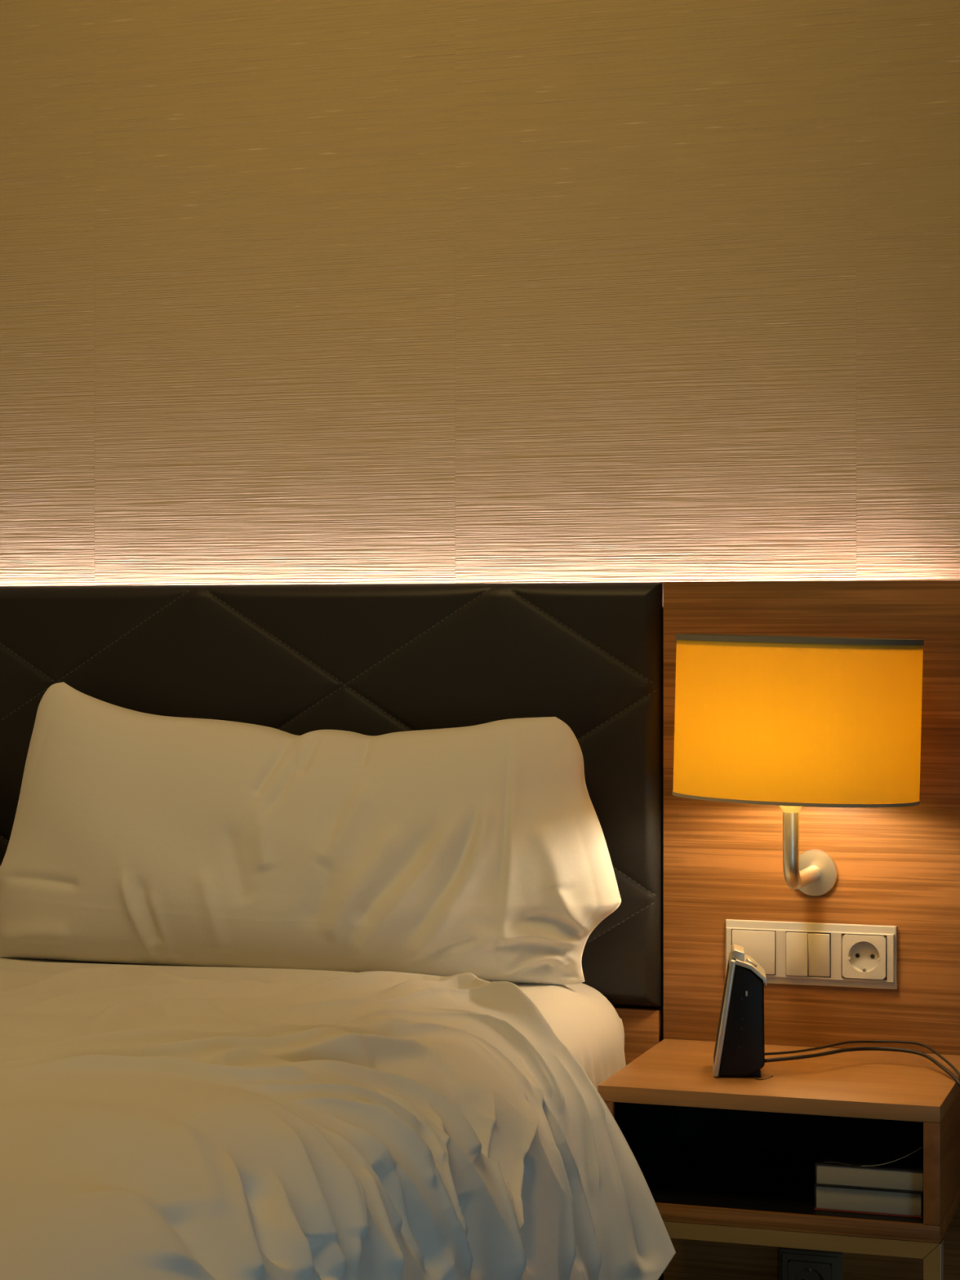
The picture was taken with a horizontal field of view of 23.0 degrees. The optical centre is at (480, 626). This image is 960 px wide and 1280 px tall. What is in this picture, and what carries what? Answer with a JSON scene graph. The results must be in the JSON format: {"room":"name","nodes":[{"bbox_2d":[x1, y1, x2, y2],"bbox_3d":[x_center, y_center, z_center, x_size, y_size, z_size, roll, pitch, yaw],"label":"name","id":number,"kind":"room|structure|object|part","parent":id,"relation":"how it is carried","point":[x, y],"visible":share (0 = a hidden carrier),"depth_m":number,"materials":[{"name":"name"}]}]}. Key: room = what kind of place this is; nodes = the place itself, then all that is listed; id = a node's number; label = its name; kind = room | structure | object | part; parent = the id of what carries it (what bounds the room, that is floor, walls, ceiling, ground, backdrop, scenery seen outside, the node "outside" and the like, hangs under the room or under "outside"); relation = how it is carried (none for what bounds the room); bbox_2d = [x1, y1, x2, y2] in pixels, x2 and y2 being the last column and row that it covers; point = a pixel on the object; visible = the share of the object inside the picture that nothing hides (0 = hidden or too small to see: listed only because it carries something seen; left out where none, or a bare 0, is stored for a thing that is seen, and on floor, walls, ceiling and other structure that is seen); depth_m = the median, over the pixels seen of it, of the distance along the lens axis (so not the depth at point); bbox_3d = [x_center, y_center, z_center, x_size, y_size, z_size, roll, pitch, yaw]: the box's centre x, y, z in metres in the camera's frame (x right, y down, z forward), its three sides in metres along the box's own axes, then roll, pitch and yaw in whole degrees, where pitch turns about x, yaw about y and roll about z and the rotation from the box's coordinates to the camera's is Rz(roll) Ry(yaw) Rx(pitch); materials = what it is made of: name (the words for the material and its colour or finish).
{"room":"hotel room","nodes":[
{"label":"hotel room","id":0,"kind":"room"},
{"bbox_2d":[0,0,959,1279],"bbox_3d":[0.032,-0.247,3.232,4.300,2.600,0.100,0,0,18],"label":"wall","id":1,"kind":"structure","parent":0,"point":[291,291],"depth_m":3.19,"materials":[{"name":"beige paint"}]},
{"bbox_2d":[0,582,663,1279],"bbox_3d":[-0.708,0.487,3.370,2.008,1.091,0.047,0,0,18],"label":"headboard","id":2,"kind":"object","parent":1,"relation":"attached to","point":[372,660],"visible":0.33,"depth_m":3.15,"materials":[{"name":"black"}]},
{"bbox_3d":[-0.714,0.218,3.366,2.000,0.552,0.035,0,0,18],"label":"upholstered panel","id":3,"kind":"part","parent":2,"relation":"part of","materials":[{"name":"black leather"}]},
{"bbox_2d":[663,579,959,1279],"bbox_3d":[0.534,0.487,2.963,0.618,1.091,0.022,0,0,18],"label":"wood panel","id":4,"kind":"object","parent":1,"relation":"attached to","point":[900,867],"visible":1,"depth_m":2.98,"materials":[{"name":"brown wood"}]},
{"bbox_2d":[672,633,924,896],"bbox_3d":[0.384,0.175,2.854,0.275,0.333,0.262,0,0,-22],"label":"wall lamp","id":5,"kind":"object","parent":4,"relation":"attached to","point":[791,723],"visible":1,"depth_m":2.76,"materials":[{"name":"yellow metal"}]},
{"bbox_3d":[0.384,0.110,2.854,0.302,0.202,0.224,0,0,18],"label":"lamp shade","id":6,"kind":"part","parent":5,"relation":"part of","materials":[{"name":"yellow fabric"}]},
{"bbox_3d":[0.398,0.273,2.916,0.020,0.098,0.146,0,0,20],"label":"arm","id":7,"kind":"part","parent":5,"relation":"part of","materials":[{"name":"silver metal"}]},
{"bbox_3d":[0.423,0.312,2.984,0.059,0.059,0.009,0,0,18],"label":"wall plate","id":8,"kind":"part","parent":5,"relation":"part of","materials":[{"name":"silver metal"}]},
{"bbox_2d":[778,1247,842,1279],"bbox_3d":[0.418,0.831,2.984,0.080,0.080,0.012,0,0,18],"label":"wall socket","id":9,"kind":"object","parent":4,"relation":"attached to","point":[804,1264],"visible":1,"depth_m":2.98,"materials":[{"name":"black plastic"}]},
{"bbox_2d":[725,919,897,989],"bbox_3d":[0.417,0.415,2.982,0.218,0.079,0.015,0,0,18],"label":"switch panel","id":10,"kind":"object","parent":4,"relation":"attached to","point":[788,953],"visible":0.96,"depth_m":2.98,"materials":[{"name":"grey plastic"}]},
{"bbox_3d":[-0.773,1.078,0.781,4.300,0.050,5.060,0,0,18],"label":"floor","id":11,"kind":"structure","parent":0,"visible":0},
{"bbox_2d":[0,956,626,1089],"bbox_3d":[-0.928,0.751,2.289,1.706,0.603,2.128,0,0,18],"label":"mattress","id":12,"kind":"object","parent":11,"relation":"on","point":[583,1019],"visible":0.07,"depth_m":2.91,"materials":[{"name":"white fabric"}]},
{"bbox_2d":[0,682,621,984],"bbox_3d":[-0.243,0.263,3.074,0.877,0.374,0.166,0,0,18],"label":"pillow","id":13,"kind":"object","parent":12,"relation":"on","point":[136,837],"visible":0.98,"depth_m":3.02,"materials":[{"name":"white fabric"}]},
{"bbox_2d":[0,960,675,1279],"bbox_3d":[-0.810,0.581,2.146,1.678,0.389,1.830,0,0,18],"label":"duvet","id":14,"kind":"object","parent":12,"relation":"on","point":[157,1122],"visible":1,"depth_m":2.17,"materials":[{"name":"white fabric"}]},
{"bbox_2d":[597,1038,959,1279],"bbox_3d":[0.375,0.793,2.832,0.395,0.520,0.326,0,0,18],"label":"nightstand","id":15,"kind":"object","parent":11,"relation":"on","point":[732,1159],"visible":0.79,"depth_m":2.75,"materials":[{"name":"brown wood"}]},
{"bbox_3d":[0.196,0.609,2.890,0.018,0.114,0.326,0,0,18],"label":"panel","id":16,"kind":"part","parent":15,"relation":"part of","materials":[{"name":"brown wood"}]},
{"bbox_2d":[712,943,766,1076],"bbox_3d":[0.310,0.458,2.817,0.063,0.150,0.081,0,0,5],"label":"alarm clock","id":17,"kind":"object","parent":15,"relation":"on","point":[740,1044],"visible":1,"depth_m":2.78,"materials":[{"name":"black plastic"}]},
{"bbox_2d":[752,1075,773,1079],"bbox_3d":[0.333,0.530,2.770,0.025,0.004,0.009,0,0,-1],"label":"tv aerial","id":18,"kind":"object","parent":15,"relation":"on","point":[771,1076],"visible":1,"depth_m":2.77,"materials":[{"name":"black plastic"}]},
{"bbox_3d":[0.423,0.609,2.981,0.356,0.114,0.010,0,0,18],"label":"panel","id":19,"kind":"part","parent":15,"relation":"part of","materials":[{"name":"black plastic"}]},
{"bbox_3d":[0.327,0.694,2.687,0.392,0.018,0.020,0,0,18],"label":"rail","id":20,"kind":"part","parent":15,"relation":"part of","materials":[{"name":"brown wood"}]},
{"bbox_2d":[764,1046,959,1086],"bbox_3d":[0.487,0.784,2.811,0.276,0.548,0.127,0,0,18],"label":"cable","id":21,"kind":"object","parent":15,"relation":"on","point":[950,1073],"visible":1,"depth_m":2.83,"materials":[{"name":"black plastic"}]},
{"bbox_2d":[764,1040,959,1077],"bbox_3d":[0.492,0.782,2.848,0.290,0.550,0.136,0,0,9],"label":"cable","id":22,"kind":"object","parent":15,"relation":"on","point":[940,1055],"visible":1,"depth_m":2.86,"materials":[{"name":"black plastic"}]},
{"bbox_2d":[813,1185,923,1217],"bbox_3d":[0.468,0.651,2.758,0.123,0.028,0.190,0,0,18],"label":"book","id":23,"kind":"object","parent":15,"relation":"on","point":[853,1200],"visible":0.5,"depth_m":2.67,"materials":[{"name":"beige paper"}]},
{"bbox_2d":[814,1128,923,1193],"bbox_3d":[0.470,0.624,2.758,0.124,0.025,0.198,0,0,18],"label":"book","id":24,"kind":"object","parent":23,"relation":"on","point":[905,1174],"visible":0.66,"depth_m":2.67,"materials":[{"name":"beige paper"}]},
{"bbox_2d":[822,1130,923,1166],"bbox_3d":[0.470,0.598,2.746,0.113,0.028,0.171,0,0,18],"label":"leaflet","id":25,"kind":"object","parent":24,"relation":"on","point":[891,1148],"visible":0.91,"depth_m":2.74,"materials":[{"name":"black paper"}]},
{"bbox_3d":[0.505,0.869,2.628,0.018,0.367,0.020,0,0,18],"label":"leg","id":26,"kind":"part","parent":15,"relation":"part of","materials":[{"name":"brown wood"}]},
{"bbox_3d":[0.553,0.609,2.773,0.018,0.114,0.326,0,0,18],"label":"panel","id":27,"kind":"part","parent":15,"relation":"part of","materials":[{"name":"brown wood"}]}
]}

